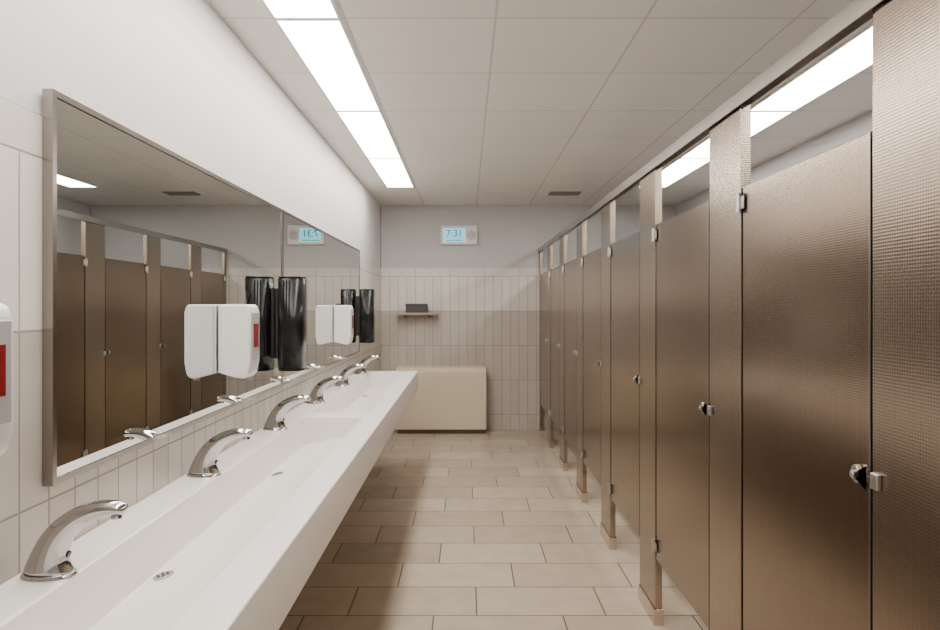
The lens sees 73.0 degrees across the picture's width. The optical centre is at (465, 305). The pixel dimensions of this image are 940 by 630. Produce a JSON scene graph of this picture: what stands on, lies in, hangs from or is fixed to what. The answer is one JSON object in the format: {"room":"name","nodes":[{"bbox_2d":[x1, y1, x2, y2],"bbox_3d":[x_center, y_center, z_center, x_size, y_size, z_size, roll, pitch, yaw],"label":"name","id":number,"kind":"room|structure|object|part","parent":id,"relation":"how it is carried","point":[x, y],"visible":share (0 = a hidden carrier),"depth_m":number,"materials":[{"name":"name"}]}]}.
{"room":"public restroom","nodes":[
{"label":"public restroom","id":0,"kind":"room"},
{"bbox_2d":[0,0,380,584],"bbox_3d":[-1.035,0.134,2.730,0.100,2.607,9.260,0,0,0],"label":"wall","id":1,"kind":"structure","parent":0,"point":[175,74],"depth_m":1.92,"materials":[{"name":"white paint"}]},
{"bbox_2d":[0,303,12,455],"bbox_3d":[-0.906,0.143,1.117,0.155,0.299,0.115,0,0,0],"label":"soap dispenser","id":2,"kind":"object","parent":1,"relation":"attached to","point":[6,321],"visible":1,"depth_m":1.15,"materials":[{"name":"white plastic"}]},
{"bbox_3d":[-0.834,0.119,1.117,0.006,0.186,0.091,0,0,0],"label":"panel","id":3,"kind":"part","parent":2,"relation":"part of","materials":[{"name":"grey plastic"}]},
{"bbox_2d":[42,88,282,486],"bbox_3d":[-0.972,-0.043,2.401,0.025,0.924,1.854,0,0,0],"label":"wall mirror","id":4,"kind":"object","parent":1,"relation":"attached to","point":[143,244],"visible":0.93,"depth_m":1.83,"materials":[{"name":"grey mirror"}]},
{"bbox_2d":[218,304,259,379],"bbox_3d":[-0.894,0.143,2.513,0.130,0.299,0.115,0,0,0],"label":"soap dispenser","id":5,"kind":"object","parent":4,"relation":"attached to","point":[238,324],"visible":1,"depth_m":2.46,"materials":[{"name":"white plastic"}]},
{"bbox_3d":[-0.954,0.128,2.513,0.009,0.260,0.107,0,0,0],"label":"plate","id":6,"kind":"part","parent":5,"relation":"part of","materials":[{"name":"white plastic"}]},
{"bbox_3d":[-0.834,0.119,2.513,0.006,0.186,0.091,0,0,0],"label":"panel","id":7,"kind":"part","parent":5,"relation":"part of","materials":[{"name":"grey plastic"}]},
{"bbox_2d":[275,276,306,370],"bbox_3d":[-0.887,0.088,3.220,0.142,0.474,0.144,0,0,0],"label":"paper towel dispenser","id":8,"kind":"object","parent":4,"relation":"attached to","point":[291,292],"visible":1,"depth_m":3.15,"materials":[{"name":"black plastic"}]},
{"bbox_3d":[-0.947,0.088,3.220,0.024,0.354,0.050,0,0,0],"label":"mount plate","id":9,"kind":"part","parent":8,"relation":"part of","materials":[{"name":"black plastic"}]},
{"bbox_2d":[0,415,384,629],"bbox_3d":[-0.709,0.762,2.199,0.550,0.350,2.438,0,0,0],"label":"sink","id":10,"kind":"object","parent":1,"relation":"attached to","point":[235,549],"visible":0.99,"depth_m":1.72,"materials":[{"name":"white ceramic"}]},
{"bbox_2d":[20,500,128,581],"bbox_3d":[-0.854,0.505,1.386,0.229,0.163,0.075,0,0,0],"label":"faucet","id":11,"kind":"object","parent":10,"relation":"on","point":[49,559],"visible":1,"depth_m":1.37,"materials":[{"name":"silver metal"}]},
{"bbox_3d":[-0.910,0.583,1.386,0.117,0.008,0.075,0,0,0],"label":"plate","id":12,"kind":"part","parent":11,"relation":"part of","materials":[{"name":"silver metal"}]},
{"bbox_2d":[187,428,253,477],"bbox_3d":[-0.854,0.505,2.206,0.229,0.163,0.075,0,0,0],"label":"faucet","id":13,"kind":"object","parent":10,"relation":"on","point":[204,464],"visible":1,"depth_m":2.19,"materials":[{"name":"silver metal"}]},
{"bbox_3d":[-0.910,0.583,2.206,0.117,0.008,0.075,0,0,0],"label":"plate","id":14,"kind":"part","parent":13,"relation":"part of","materials":[{"name":"silver metal"}]},
{"bbox_2d":[263,395,310,430],"bbox_3d":[-0.854,0.505,3.026,0.229,0.163,0.075,0,0,0],"label":"faucet","id":15,"kind":"object","parent":10,"relation":"on","point":[275,420],"visible":1,"depth_m":3.01,"materials":[{"name":"silver metal"}]},
{"bbox_3d":[-0.910,0.583,3.026,0.117,0.008,0.075,0,0,0],"label":"plate","id":16,"kind":"part","parent":15,"relation":"part of","materials":[{"name":"silver metal"}]},
{"bbox_2d":[283,210,359,385],"bbox_3d":[-0.972,-0.043,4.540,0.025,0.924,2.420,0,0,0],"label":"wall mirror","id":17,"kind":"object","parent":1,"relation":"attached to","point":[330,266],"visible":0.67,"depth_m":4.23,"materials":[{"name":"grey mirror"}]},
{"bbox_2d":[334,305,353,345],"bbox_3d":[-0.894,0.143,4.657,0.130,0.299,0.115,0,0,0],"label":"soap dispenser","id":18,"kind":"object","parent":17,"relation":"attached to","point":[343,314],"visible":1,"depth_m":4.60,"materials":[{"name":"white plastic"}]},
{"bbox_3d":[-0.954,0.128,4.657,0.009,0.260,0.107,0,0,0],"label":"plate","id":19,"kind":"part","parent":18,"relation":"part of","materials":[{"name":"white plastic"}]},
{"bbox_3d":[-0.834,0.119,4.657,0.006,0.186,0.091,0,0,0],"label":"panel","id":20,"kind":"part","parent":18,"relation":"part of","materials":[{"name":"grey plastic"}]},
{"bbox_2d":[358,289,374,342],"bbox_3d":[-0.887,0.088,5.650,0.142,0.474,0.144,0,0,0],"label":"paper towel dispenser","id":21,"kind":"object","parent":17,"relation":"attached to","point":[366,298],"visible":1,"depth_m":5.58,"materials":[{"name":"black plastic"}]},
{"bbox_3d":[-0.947,0.088,5.650,0.024,0.354,0.050,0,0,0],"label":"mount plate","id":22,"kind":"part","parent":21,"relation":"part of","materials":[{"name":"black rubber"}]},
{"bbox_2d":[285,371,417,444],"bbox_3d":[-0.709,0.762,4.581,0.550,0.350,2.318,0,0,0],"label":"sink","id":23,"kind":"object","parent":1,"relation":"attached to","point":[389,394],"visible":0.53,"depth_m":4.49,"materials":[{"name":"white stone"}]},
{"bbox_2d":[308,376,343,403],"bbox_3d":[-0.854,0.505,3.846,0.229,0.163,0.075,0,0,0],"label":"faucet","id":24,"kind":"object","parent":23,"relation":"on","point":[316,395],"visible":0.94,"depth_m":3.83,"materials":[{"name":"silver metal"}]},
{"bbox_3d":[-0.910,0.583,3.846,0.117,0.008,0.075,0,0,0],"label":"plate","id":25,"kind":"part","parent":24,"relation":"part of","materials":[{"name":"silver metal"}]},
{"bbox_2d":[334,364,364,385],"bbox_3d":[-0.854,0.505,4.666,0.229,0.163,0.075,0,0,0],"label":"faucet","id":26,"kind":"object","parent":23,"relation":"on","point":[346,372],"visible":0.97,"depth_m":4.65,"materials":[{"name":"silver metal"}]},
{"bbox_2d":[354,355,379,373],"bbox_3d":[-0.854,0.505,5.486,0.229,0.163,0.075,0,0,0],"label":"faucet","id":27,"kind":"object","parent":23,"relation":"on","point":[365,361],"visible":0.94,"depth_m":5.47,"materials":[{"name":"silver metal"}]},
{"bbox_2d":[279,430,707,629],"bbox_3d":[0.723,1.487,2.730,3.615,0.100,9.460,0,0,0],"label":"floor","id":28,"kind":"structure","parent":0,"point":[488,530],"depth_m":3.73,"materials":[{"name":"tile"}]},
{"bbox_2d":[396,366,485,433],"bbox_3d":[-0.281,1.065,7.237,1.018,0.744,0.243,0,0,0],"label":"cabinet","id":29,"kind":"object","parent":28,"relation":"on","point":[447,399],"visible":0.91,"depth_m":7.12,"materials":[{"name":"beige metal"}]},
{"bbox_2d":[402,366,480,367],"bbox_3d":[-0.281,0.697,7.255,0.898,0.008,0.120,0,0,0],"label":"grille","id":30,"kind":"object","parent":29,"relation":"attached to","point":[402,366],"depth_m":7.23,"materials":[{"name":"beige metal"}]},
{"bbox_2d":[539,251,546,430],"bbox_3d":[0.857,0.405,6.995,0.054,2.065,0.728,0,0,1],"label":"stall","id":31,"kind":"object","parent":28,"relation":"on","point":[542,276],"visible":0.95,"depth_m":7.08,"materials":[{"name":"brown metal"}]},
{"bbox_3d":[0.866,0.385,6.981,0.025,1.505,0.622,0,0,0],"label":"door","id":32,"kind":"part","parent":31,"relation":"part of","materials":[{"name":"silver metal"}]},
{"bbox_2d":[546,244,559,447],"bbox_3d":[1.629,0.405,6.205,1.600,2.065,0.926,0,0,0],"label":"stall","id":33,"kind":"object","parent":28,"relation":"on","point":[553,274],"visible":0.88,"depth_m":6.26,"materials":[{"name":"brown metal"}]},
{"bbox_3d":[0.866,0.385,6.092,0.025,1.505,0.622,0,0,0],"label":"door","id":34,"kind":"part","parent":33,"relation":"part of","materials":[{"name":"brown metal"}]},
{"bbox_3d":[0.865,0.384,5.783,0.030,1.506,0.006,0,0,0],"label":"door edge trim","id":35,"kind":"part","parent":33,"relation":"part of","materials":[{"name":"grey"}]},
{"bbox_2d":[559,234,576,470],"bbox_3d":[1.629,0.405,5.316,1.600,2.065,0.926,0,0,0],"label":"stall","id":36,"kind":"object","parent":28,"relation":"on","point":[568,270],"visible":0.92,"depth_m":5.34,"materials":[{"name":"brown metal"}]},
{"bbox_3d":[0.866,0.385,5.203,0.025,1.505,0.622,0,0,0],"label":"door","id":37,"kind":"part","parent":36,"relation":"part of","materials":[{"name":"brown metal"}]},
{"bbox_3d":[0.865,0.384,4.894,0.030,1.506,0.006,0,0,0],"label":"door edge trim","id":38,"kind":"part","parent":36,"relation":"part of","materials":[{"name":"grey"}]},
{"bbox_2d":[576,220,601,502],"bbox_3d":[1.629,0.405,4.427,1.600,2.065,0.926,0,0,0],"label":"stall","id":39,"kind":"object","parent":28,"relation":"on","point":[589,363],"visible":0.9,"depth_m":4.42,"materials":[{"name":"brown metal"}]},
{"bbox_3d":[0.866,0.385,4.314,0.025,1.505,0.622,0,0,0],"label":"door","id":40,"kind":"part","parent":39,"relation":"part of","materials":[{"name":"brown metal"}]},
{"bbox_2d":[600,200,640,549],"bbox_3d":[1.629,0.405,3.538,1.600,2.065,0.926,0,0,0],"label":"stall","id":41,"kind":"object","parent":28,"relation":"on","point":[620,259],"visible":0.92,"depth_m":3.55,"materials":[{"name":"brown metal"}]},
{"bbox_3d":[0.866,0.385,3.425,0.025,1.505,0.622,0,0,0],"label":"door","id":42,"kind":"part","parent":41,"relation":"part of","materials":[{"name":"brown metal"}]},
{"bbox_3d":[0.865,0.384,3.116,0.030,1.506,0.006,0,0,0],"label":"door edge trim","id":43,"kind":"part","parent":41,"relation":"part of","materials":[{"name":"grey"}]},
{"bbox_2d":[638,166,712,629],"bbox_3d":[1.629,0.405,2.649,1.600,2.065,0.926,0,0,0],"label":"stall","id":44,"kind":"object","parent":28,"relation":"on","point":[676,410],"visible":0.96,"depth_m":2.60,"materials":[{"name":"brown metal"}]},
{"bbox_3d":[0.866,0.385,2.536,0.025,1.505,0.622,0,0,0],"label":"door","id":45,"kind":"part","parent":44,"relation":"part of","materials":[{"name":"brown metal"}]},
{"bbox_3d":[0.865,0.384,2.227,0.030,1.506,0.006,0,0,0],"label":"door edge trim","id":46,"kind":"part","parent":44,"relation":"part of","materials":[{"name":"brown"}]},
{"bbox_2d":[710,103,880,629],"bbox_3d":[1.629,0.405,1.760,1.600,2.065,0.926,0,0,0],"label":"stall","id":47,"kind":"object","parent":28,"relation":"on","point":[793,480],"visible":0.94,"depth_m":1.67,"materials":[{"name":"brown metal"}]},
{"bbox_3d":[0.866,0.385,1.647,0.025,1.505,0.622,0,0,0],"label":"door","id":48,"kind":"part","parent":47,"relation":"part of","materials":[{"name":"brown metal"}]},
{"bbox_3d":[0.836,0.362,1.367,0.014,0.016,0.016,0,0,0],"label":"latch knob","id":49,"kind":"part","parent":47,"relation":"part of","materials":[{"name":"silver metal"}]},
{"bbox_3d":[0.865,0.384,1.338,0.030,1.506,0.006,0,0,0],"label":"door edge trim","id":50,"kind":"part","parent":47,"relation":"part of","materials":[{"name":"grey"}]},
{"bbox_2d":[873,0,939,629],"bbox_3d":[1.629,0.405,0.871,1.600,2.065,0.926,0,0,0],"label":"partition panel","id":51,"kind":"object","parent":28,"relation":"on","point":[906,33],"visible":0.86,"depth_m":1.23,"materials":[{"name":"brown metal"}]},
{"bbox_3d":[1.629,0.405,-0.907,1.600,2.065,0.926,0,0,0],"label":"stall","id":52,"kind":"object","parent":28,"relation":"on","visible":0},
{"bbox_2d":[538,0,882,252],"bbox_3d":[0.864,-0.638,2.730,0.053,0.046,9.256,0,0,0],"label":"headrail","id":53,"kind":"object","parent":52,"relation":"on","point":[857,13],"visible":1,"depth_m":1.79,"materials":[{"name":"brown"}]},
{"bbox_2d":[381,205,674,429],"bbox_3d":[0.723,0.134,7.410,3.415,2.607,0.100,0,0,0],"label":"wall","id":54,"kind":"structure","parent":0,"point":[484,295],"depth_m":7.36,"materials":[{"name":"white tile"}]},
{"bbox_2d":[396,312,437,317],"bbox_3d":[-0.557,0.106,7.274,0.465,0.062,0.169,0,0,0],"label":"wall shelf","id":55,"kind":"object","parent":54,"relation":"attached to","point":[398,313],"visible":0.98,"depth_m":7.19,"materials":[{"name":"laminate"}]},
{"bbox_2d":[405,304,426,312],"bbox_3d":[-0.568,0.025,7.270,0.243,0.101,0.128,0,0,0],"label":"storage box","id":56,"kind":"object","parent":55,"relation":"on","point":[410,308],"visible":1,"depth_m":7.21,"materials":[{"name":"grey plastic"}]},
{"bbox_3d":[-0.568,-0.012,7.270,0.243,0.028,0.128,0,0,0],"label":"lid","id":57,"kind":"part","parent":56,"relation":"part of","materials":[{"name":"grey plastic"}]},
{"bbox_2d":[441,226,476,244],"bbox_3d":[-0.081,-0.817,7.335,0.422,0.220,0.061,0,0,0],"label":"wall clock","id":58,"kind":"object","parent":54,"relation":"attached to","point":[450,235],"visible":1,"depth_m":7.31,"materials":[{"name":"white plastic"}]},
{"bbox_2d":[467,231,475,238],"bbox_3d":[0.064,-0.817,7.308,0.100,0.100,0.006,0,0,0],"label":"speaker grille","id":59,"kind":"object","parent":58,"relation":"attached to","point":[470,234],"depth_m":7.30,"materials":[{"name":"grey plastic"}]},
{"bbox_2d":[207,0,872,205],"bbox_3d":[0.723,-1.220,2.730,3.615,0.100,9.460,0,0,0],"label":"ceiling","id":60,"kind":"structure","parent":0,"point":[481,102],"depth_m":3.37,"materials":[{"name":"tile"}]},
{"bbox_2d":[260,0,341,19],"bbox_3d":[-0.645,-1.167,1.970,0.280,0.006,1.220,0,0,0],"label":"ceiling light","id":61,"kind":"object","parent":60,"relation":"in","point":[277,9],"depth_m":2.50,"materials":[{"name":"white plastic"}]},
{"bbox_2d":[273,20,381,110],"bbox_3d":[-0.645,-1.167,3.190,0.280,0.006,1.220,0,0,0],"label":"ceiling light","id":62,"kind":"object","parent":60,"relation":"in","point":[325,48],"depth_m":3.03,"materials":[{"name":"white plastic"}]},
{"bbox_2d":[335,111,401,158],"bbox_3d":[-0.645,-1.167,4.410,0.280,0.006,1.220,0,0,0],"label":"ceiling light","id":63,"kind":"object","parent":60,"relation":"in","point":[370,130],"depth_m":4.30,"materials":[{"name":"white plastic"}]},
{"bbox_2d":[367,159,414,187],"bbox_3d":[-0.645,-1.167,5.630,0.280,0.006,1.220,0,0,0],"label":"ceiling light","id":64,"kind":"object","parent":60,"relation":"in","point":[393,173],"depth_m":5.55,"materials":[{"name":"white plastic"}]},
{"bbox_2d":[548,192,580,195],"bbox_3d":[1.020,-1.165,6.580,0.320,0.010,0.180,0,0,0],"label":"ceiling air vent","id":65,"kind":"object","parent":60,"relation":"in","point":[550,193],"depth_m":6.56,"materials":[{"name":"grey metal"}]},
{"bbox_2d":[637,158,709,187],"bbox_3d":[1.825,-1.167,5.630,0.290,0.006,1.220,0,0,0],"label":"ceiling light","id":66,"kind":"object","parent":60,"relation":"in","point":[678,169],"depth_m":5.43,"materials":[{"name":"white plastic"}]},
{"bbox_2d":[679,111,794,158],"bbox_3d":[1.825,-1.167,4.410,0.290,0.006,1.220,0,0,0],"label":"ceiling light","id":67,"kind":"object","parent":60,"relation":"in","point":[760,120],"depth_m":4.12,"materials":[{"name":"white plastic"}]},
{"bbox_2d":[751,23,872,110],"bbox_3d":[1.825,-1.167,3.190,0.290,0.006,1.220,0,0,0],"label":"ceiling light","id":68,"kind":"object","parent":60,"relation":"in","point":[854,56],"depth_m":3.22,"materials":[{"name":"white plastic"}]},
{"bbox_2d":[676,110,872,214],"bbox_3d":[2.480,0.134,2.730,0.100,2.607,9.260,0,0,0],"label":"wall","id":69,"kind":"structure","parent":0,"point":[855,128],"depth_m":4.53,"materials":[{"name":"grey paint"}]}
]}

